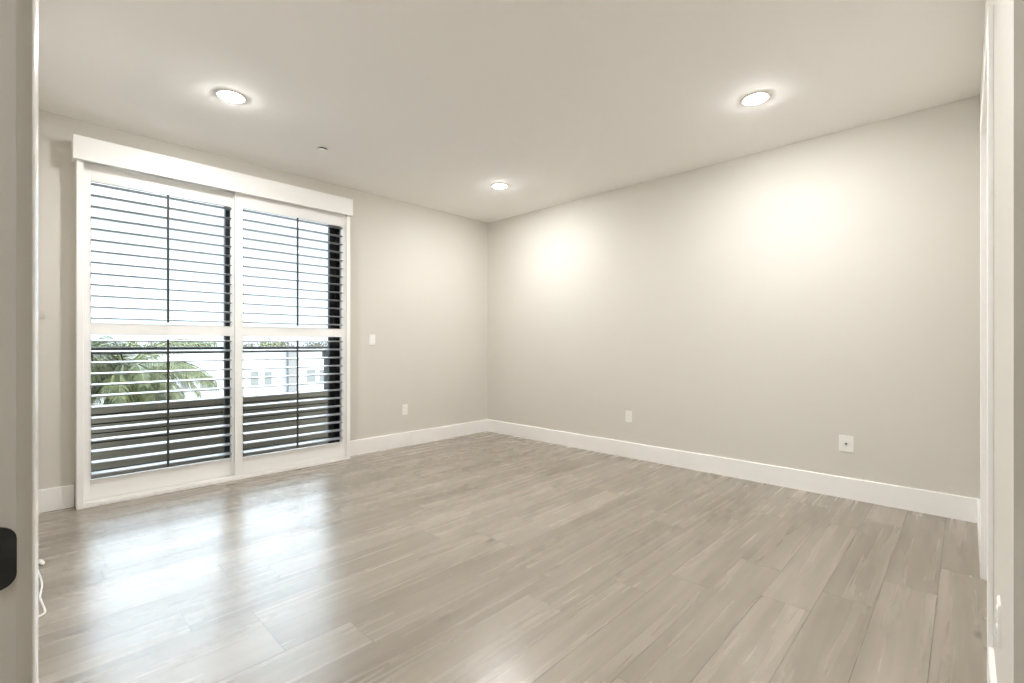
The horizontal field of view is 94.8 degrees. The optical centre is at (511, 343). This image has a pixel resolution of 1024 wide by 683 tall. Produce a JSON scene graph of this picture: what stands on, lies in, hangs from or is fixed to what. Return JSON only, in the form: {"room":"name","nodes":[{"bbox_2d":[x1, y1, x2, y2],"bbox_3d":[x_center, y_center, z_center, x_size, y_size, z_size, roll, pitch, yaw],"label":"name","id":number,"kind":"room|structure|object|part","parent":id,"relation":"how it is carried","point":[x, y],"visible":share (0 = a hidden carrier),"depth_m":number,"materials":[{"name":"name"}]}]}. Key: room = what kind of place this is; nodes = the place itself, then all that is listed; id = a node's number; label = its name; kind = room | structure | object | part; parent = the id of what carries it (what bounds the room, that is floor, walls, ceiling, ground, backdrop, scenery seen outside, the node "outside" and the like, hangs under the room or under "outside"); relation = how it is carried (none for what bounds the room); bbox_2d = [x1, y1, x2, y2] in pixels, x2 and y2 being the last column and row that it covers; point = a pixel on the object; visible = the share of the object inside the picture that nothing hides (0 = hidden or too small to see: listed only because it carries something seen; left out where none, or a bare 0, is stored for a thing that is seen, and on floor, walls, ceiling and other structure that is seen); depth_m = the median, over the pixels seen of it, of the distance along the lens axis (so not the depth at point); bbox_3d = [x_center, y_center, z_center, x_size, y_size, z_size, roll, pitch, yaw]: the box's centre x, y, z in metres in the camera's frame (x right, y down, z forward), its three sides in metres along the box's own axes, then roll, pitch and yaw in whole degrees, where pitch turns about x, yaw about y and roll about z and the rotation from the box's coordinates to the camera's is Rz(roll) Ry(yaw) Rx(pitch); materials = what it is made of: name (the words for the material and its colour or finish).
{"room":"empty bedroom","nodes":[
{"label":"empty bedroom","id":0,"kind":"room"},
{"bbox_2d":[38,109,487,505],"bbox_3d":[-1.907,-0.224,4.704,0.200,2.742,4.370,0,0,44],"label":"wall","id":1,"kind":"structure","parent":0,"point":[419,274],"depth_m":5.02,"materials":[{"name":"grey paint"}]},
{"bbox_2d":[38,484,73,512],"bbox_3d":[-3.177,1.069,3.231,0.014,0.155,0.254,0,0,44],"label":"baseboard","id":2,"kind":"structure","parent":1,"relation":"attached to","point":[56,498],"depth_m":3.25,"materials":[{"name":"white paint"}]},
{"bbox_2d":[84,162,233,500],"bbox_3d":[-2.696,-0.087,3.686,0.101,2.396,1.001,0,0,44],"label":"plantation shutter","id":3,"kind":"object","parent":1,"relation":"attached to","point":[96,488],"visible":0.95,"depth_m":3.59,"materials":[{"name":"white paint"}]},
{"bbox_3d":[-2.703,-1.224,3.687,0.026,0.123,0.888,0,0,44],"label":"rail","id":4,"kind":"part","parent":3,"relation":"part of","materials":[{"name":"white paint"}]},
{"bbox_3d":[-2.703,-0.109,3.687,0.026,0.082,0.888,0,0,44],"label":"divider rail","id":5,"kind":"part","parent":3,"relation":"part of","materials":[{"name":"white paint"}]},
{"bbox_3d":[-2.703,1.040,3.687,0.026,0.142,0.888,0,0,44],"label":"rail","id":6,"kind":"part","parent":3,"relation":"part of","materials":[{"name":"white paint"}]},
{"bbox_3d":[-2.668,0.458,3.653,0.015,0.986,0.015,0,0,44],"label":"tilt rod","id":7,"kind":"part","parent":3,"relation":"part of","materials":[{"name":"grey"}]},
{"bbox_3d":[-2.668,-0.661,3.653,0.015,0.988,0.015,0,0,44],"label":"tilt rod","id":8,"kind":"part","parent":3,"relation":"part of","materials":[{"name":"grey"}]},
{"bbox_2d":[71,134,352,509],"bbox_3d":[-2.341,-0.144,3.999,0.152,2.582,2.040,0,0,44],"label":"frame","id":9,"kind":"object","parent":1,"relation":"attached to","point":[83,149],"visible":0.95,"depth_m":3.55,"materials":[{"name":"white paint"}]},
{"bbox_3d":[-3.035,-0.088,3.304,0.117,2.470,0.036,0,0,44],"label":"post","id":10,"kind":"part","parent":9,"relation":"part of","materials":[{"name":"white paint"}]},
{"bbox_3d":[-2.352,1.137,4.014,0.117,0.020,1.935,0,0,44],"label":"sill","id":11,"kind":"part","parent":9,"relation":"part of","materials":[{"name":"white paint"}]},
{"bbox_3d":[-1.667,-0.088,4.724,0.117,2.470,0.037,0,0,44],"label":"post","id":12,"kind":"part","parent":9,"relation":"part of","materials":[{"name":"white paint"}]},
{"bbox_2d":[224,207,339,458],"bbox_3d":[-2.487,-0.108,4.135,0.120,2.510,1.974,0,0,44],"label":"door","id":13,"kind":"structure","parent":1,"relation":"in","point":[334,296],"depth_m":4.76,"materials":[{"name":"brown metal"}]},
{"bbox_3d":[-2.140,-0.116,4.460,0.006,2.265,0.827,0,0,44],"label":"glass pane","id":14,"kind":"part","parent":13,"relation":"part of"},
{"bbox_2d":[234,192,345,474],"bbox_3d":[-1.998,-0.087,4.346,0.101,2.396,1.003,0,0,44],"label":"plantation shutter","id":15,"kind":"object","parent":1,"relation":"attached to","point":[253,463],"visible":1,"depth_m":4.25,"materials":[{"name":"white paint"}]},
{"bbox_3d":[-2.001,-1.224,4.351,0.026,0.123,0.886,0,0,44],"label":"rail","id":16,"kind":"part","parent":15,"relation":"part of","materials":[{"name":"white paint"}]},
{"bbox_3d":[-2.001,-0.109,4.351,0.026,0.082,0.886,0,0,44],"label":"divider rail","id":17,"kind":"part","parent":15,"relation":"part of","materials":[{"name":"white paint"}]},
{"bbox_3d":[-2.001,1.040,4.351,0.026,0.142,0.886,0,0,44],"label":"rail","id":18,"kind":"part","parent":15,"relation":"part of","materials":[{"name":"white paint"}]},
{"bbox_3d":[-1.966,0.458,4.317,0.015,0.986,0.015,0,0,44],"label":"tilt rod","id":19,"kind":"part","parent":15,"relation":"part of","materials":[{"name":"grey"}]},
{"bbox_3d":[-1.966,-0.661,4.317,0.015,0.988,0.015,0,0,44],"label":"tilt rod","id":20,"kind":"part","parent":15,"relation":"part of","materials":[{"name":"grey"}]},
{"bbox_2d":[369,335,374,344],"bbox_3d":[-1.481,-0.043,4.996,0.008,0.114,0.070,0,0,44],"label":"light switch","id":21,"kind":"object","parent":1,"relation":"attached to","point":[371,337],"visible":1,"depth_m":4.99,"materials":[{"name":"white plastic"}]},
{"bbox_2d":[402,404,407,414],"bbox_3d":[-1.201,0.736,5.287,0.008,0.114,0.070,0,0,44],"label":"wall outlet","id":22,"kind":"object","parent":1,"relation":"attached to","point":[405,406],"visible":1,"depth_m":5.29,"materials":[{"name":"white plastic"}]},
{"bbox_2d":[350,419,487,455],"bbox_3d":[-1.006,1.069,5.486,0.014,0.155,1.966,0,0,44],"label":"baseboard","id":23,"kind":"structure","parent":1,"relation":"attached to","point":[380,443],"depth_m":5.37,"materials":[{"name":"white paint"}]},
{"bbox_2d":[38,0,984,222],"bbox_3d":[-0.212,-1.745,2.113,6.237,0.300,6.050,0,0,44],"label":"ceiling","id":24,"kind":"structure","parent":0,"point":[433,104],"depth_m":2.82,"materials":[{"name":"white paint"}]},
{"bbox_2d":[215,89,246,103],"bbox_3d":[-1.811,-1.615,3.036,0.180,0.070,0.180,0,0,44],"label":"recessed light","id":25,"kind":"object","parent":24,"relation":"in","point":[230,96],"visible":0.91,"depth_m":3.02,"materials":[{"name":"white plastic"}]},
{"bbox_2d":[317,147,327,151],"bbox_3d":[-1.548,-1.589,3.852,0.084,0.013,0.084,0,0,44],"label":"sprinkler cover","id":26,"kind":"object","parent":24,"relation":"attached to","point":[321,149],"visible":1,"depth_m":3.83,"materials":[{"name":"white plastic"}]},
{"bbox_2d":[491,183,508,188],"bbox_3d":[-0.124,-1.615,4.757,0.180,0.070,0.180,0,0,44],"label":"recessed light","id":27,"kind":"object","parent":24,"relation":"in","point":[496,185],"visible":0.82,"depth_m":4.73,"materials":[{"name":"white plastic"}]},
{"bbox_2d":[740,91,770,105],"bbox_3d":[1.584,-1.615,3.064,0.180,0.070,0.180,0,0,44],"label":"recessed light","id":28,"kind":"object","parent":24,"relation":"in","point":[756,98],"visible":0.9,"depth_m":3.04,"materials":[{"name":"white plastic"}]},
{"bbox_2d":[38,431,986,682],"bbox_3d":[-0.183,1.177,2.085,6.157,0.060,6.050,0,0,44],"label":"floor","id":29,"kind":"structure","parent":0,"point":[483,557],"depth_m":2.30,"materials":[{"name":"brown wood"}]},
{"bbox_2d":[38,559,45,617],"bbox_3d":[-2.205,1.136,2.201,0.041,0.021,0.756,0,0,-45],"label":"power cord","id":30,"kind":"object","parent":29,"relation":"on","point":[40,561],"visible":0.84,"depth_m":2.19,"materials":[{"name":"white plastic"}]},
{"bbox_2d":[488,95,979,498],"bbox_3d":[1.835,-0.224,4.238,6.237,2.742,0.150,0,0,44],"label":"wall","id":31,"kind":"structure","parent":0,"point":[772,306],"depth_m":3.83,"materials":[{"name":"grey paint"}]},
{"bbox_2d":[626,411,631,422],"bbox_3d":[1.179,0.733,4.760,0.070,0.114,0.008,0,0,44],"label":"wall outlet","id":32,"kind":"object","parent":31,"relation":"attached to","point":[628,413],"visible":1,"depth_m":4.75,"materials":[{"name":"white plastic"}]},
{"bbox_2d":[488,419,976,522],"bbox_3d":[1.334,1.069,4.607,4.603,0.155,0.014,0,0,44],"label":"baseboard","id":33,"kind":"structure","parent":31,"relation":"attached to","point":[957,507],"depth_m":3.83,"materials":[{"name":"white paint"}]},
{"bbox_2d":[839,435,853,452],"bbox_3d":[2.481,0.741,3.498,0.092,0.120,0.020,0,0,44],"label":"cable jack","id":34,"kind":"object","parent":31,"relation":"attached to","point":[846,443],"visible":1,"depth_m":3.50,"materials":[{"name":"white plastic"}]},
{"bbox_2d":[980,0,1023,682],"bbox_3d":[2.440,-0.224,1.513,1.284,2.742,2.935,0,0,44],"label":"door frame","id":35,"kind":"structure","parent":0,"point":[1008,14],"depth_m":1.03,"materials":[{"name":"grey paint"}]},
{"bbox_2d":[977,499,979,562],"bbox_3d":[2.668,1.069,2.684,0.014,0.155,0.904,0,0,44],"label":"baseboard","id":36,"kind":"structure","parent":35,"relation":"attached to","point":[978,500],"depth_m":2.67,"materials":[{"name":"white paint"}]},
{"bbox_2d":[980,4,993,682],"bbox_3d":[2.004,0.017,1.909,0.134,2.260,1.130,0,0,44],"label":"door","id":37,"kind":"structure","parent":35,"relation":"in","point":[987,106],"depth_m":1.82,"materials":[{"name":"white paint"}]},
{"bbox_2d":[988,647,996,682],"bbox_3d":[1.261,1.069,1.224,0.014,0.155,0.883,0,0,44],"label":"baseboard","id":38,"kind":"structure","parent":35,"relation":"attached to","point":[992,678],"depth_m":1.46,"materials":[{"name":"white paint"}]},
{"bbox_2d":[996,595,1000,648],"bbox_3d":[1.286,0.733,1.246,0.008,0.114,0.070,0,0,44],"label":"wall outlet","id":39,"kind":"object","parent":35,"relation":"attached to","point":[998,606],"visible":1,"depth_m":1.22,"materials":[{"name":"white plastic"}]},
{"bbox_3d":[-2.161,1.272,5.206,0.863,0.190,7.500,0,0,44],"label":"floor","id":40,"kind":"structure","parent":0,"visible":0},
{"bbox_2d":[91,389,327,478],"bbox_3d":[-2.364,0.858,5.402,0.100,0.638,7.500,0,0,44],"label":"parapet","id":41,"kind":"object","parent":40,"relation":"on","point":[291,397],"visible":0.16,"depth_m":4.57,"materials":[{"name":"grey concrete"}]},
{"bbox_2d":[91,346,327,389],"bbox_3d":[-2.362,0.282,5.400,0.085,0.510,7.500,0,0,44],"label":"balcony railing","id":42,"kind":"object","parent":41,"relation":"on","point":[324,352],"visible":0.29,"depth_m":4.67,"materials":[{"name":"brown metal"}]},
{"bbox_3d":[-2.362,0.059,5.400,0.055,0.064,7.500,0,0,44],"label":"handrail","id":43,"kind":"part","parent":42,"relation":"part of","materials":[{"name":"brown metal"}]},
{"bbox_3d":[-2.189,0.314,5.580,0.085,0.446,0.090,0,0,44],"label":"railing post","id":44,"kind":"part","parent":42,"relation":"part of","materials":[{"name":"brown metal"}]},
{"bbox_3d":[-1.191,-0.224,1.061,5.887,2.742,0.115,0,0,44],"label":"wall","id":45,"kind":"structure","parent":0,"visible":0},
{"bbox_2d":[0,0,37,682],"bbox_3d":[-0.193,0.052,0.110,1.000,2.190,0.131,0,0,44],"label":"door","id":46,"kind":"structure","parent":45,"relation":"in","point":[18,18],"depth_m":0.45,"materials":[{"name":"white paint"}]},
{"bbox_3d":[-0.475,0.198,0.428,0.002,0.058,0.034,0,0,44],"label":"strike plate","id":47,"kind":"part","parent":46,"relation":"part of","materials":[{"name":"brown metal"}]},
{"bbox_3d":[-0.152,0.052,0.152,1.000,2.190,0.016,0,0,44],"label":"casing","id":48,"kind":"part","parent":46,"relation":"part of","materials":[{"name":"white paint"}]},
{"bbox_2d":[38,312,44,319],"bbox_3d":[-0.678,-0.038,0.665,0.070,0.114,0.026,0,0,44],"label":"light switch","id":49,"kind":"object","parent":45,"relation":"attached to","point":[41,315],"visible":0.08,"depth_m":0.67,"materials":[{"name":"white plastic"}]},
{"label":"outside","id":50,"kind":"structure","parent":0,"visible":0},
{"bbox_3d":[-34.701,8.897,61.199,125.100,0.500,180.000,0,0,44],"label":"ground","id":51,"kind":"structure","parent":50,"visible":0},
{"bbox_2d":[110,342,150,346],"bbox_3d":[-38.660,4.088,47.589,4.189,9.126,4.687,0,0,44],"label":"street tree","id":52,"kind":"object","parent":51,"relation":"on","point":[133,344],"visible":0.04,"depth_m":47.61,"materials":[{"name":"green plant"}]},
{"bbox_2d":[91,335,219,405],"bbox_3d":[-7.757,4.259,9.359,3.338,8.810,3.227,0,0,44],"label":"palm tree","id":53,"kind":"object","parent":51,"relation":"on","point":[111,367],"visible":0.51,"depth_m":9.05,"materials":[{"name":"green plant"}]},
{"bbox_2d":[92,352,323,405],"bbox_3d":[-28.207,4.463,41.058,12.600,8.368,70.300,0,0,44],"label":"apartment building","id":54,"kind":"structure","parent":51,"relation":"on","point":[188,356],"depth_m":40.08,"materials":[{"name":"grey paint"}]},
{"bbox_3d":[-24.012,3.106,37.032,0.030,1.180,0.881,0,0,44],"label":"pane","id":55,"kind":"part","parent":54,"relation":"part of","materials":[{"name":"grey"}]},
{"bbox_3d":[-21.605,2.917,39.531,0.030,1.133,0.618,0,0,44],"label":"pane","id":56,"kind":"part","parent":54,"relation":"part of","materials":[{"name":"grey glass"}]},
{"bbox_3d":[-20.882,2.951,40.281,0.030,1.112,0.601,0,0,44],"label":"pane","id":57,"kind":"part","parent":54,"relation":"part of","materials":[{"name":"grey glass"}]},
{"bbox_3d":[-18.333,2.917,42.927,0.030,1.094,0.774,0,0,44],"label":"pane","id":58,"kind":"part","parent":54,"relation":"part of","materials":[{"name":"grey"}]},
{"bbox_3d":[-17.595,2.969,43.694,0.030,1.113,0.613,0,0,44],"label":"pane","id":59,"kind":"part","parent":54,"relation":"part of","materials":[{"name":"grey"}]},
{"bbox_2d":[243,342,255,346],"bbox_3d":[-43.949,4.185,78.629,3.632,8.933,4.192,0,0,44],"label":"street tree","id":60,"kind":"object","parent":51,"relation":"on","point":[248,343],"visible":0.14,"depth_m":78.38,"materials":[{"name":"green plant"}]},
{"bbox_2d":[256,337,287,346],"bbox_3d":[-28.992,3.900,56.310,4.090,9.502,4.776,0,0,44],"label":"street tree","id":61,"kind":"object","parent":51,"relation":"on","point":[261,343],"visible":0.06,"depth_m":55.89,"materials":[{"name":"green plant"}]},
{"bbox_2d":[276,342,293,345],"bbox_3d":[-36.208,3.975,74.957,4.821,9.352,2.720,0,0,-24],"label":"street tree","id":62,"kind":"object","parent":51,"relation":"on","point":[287,343],"visible":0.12,"depth_m":74.77,"materials":[{"name":"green plant"}]},
{"bbox_2d":[302,340,317,345],"bbox_3d":[-26.405,4.010,62.324,5.554,9.282,3.220,0,0,-13],"label":"street tree","id":63,"kind":"object","parent":51,"relation":"on","point":[307,340],"visible":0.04,"depth_m":61.91,"materials":[{"name":"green plant"}]},
{"bbox_2d":[313,340,327,345],"bbox_3d":[-28.794,4.005,71.362,3.919,9.292,4.856,0,0,44],"label":"street tree","id":64,"kind":"object","parent":51,"relation":"on","point":[318,344],"visible":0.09,"depth_m":70.83,"materials":[{"name":"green plant"}]}
]}

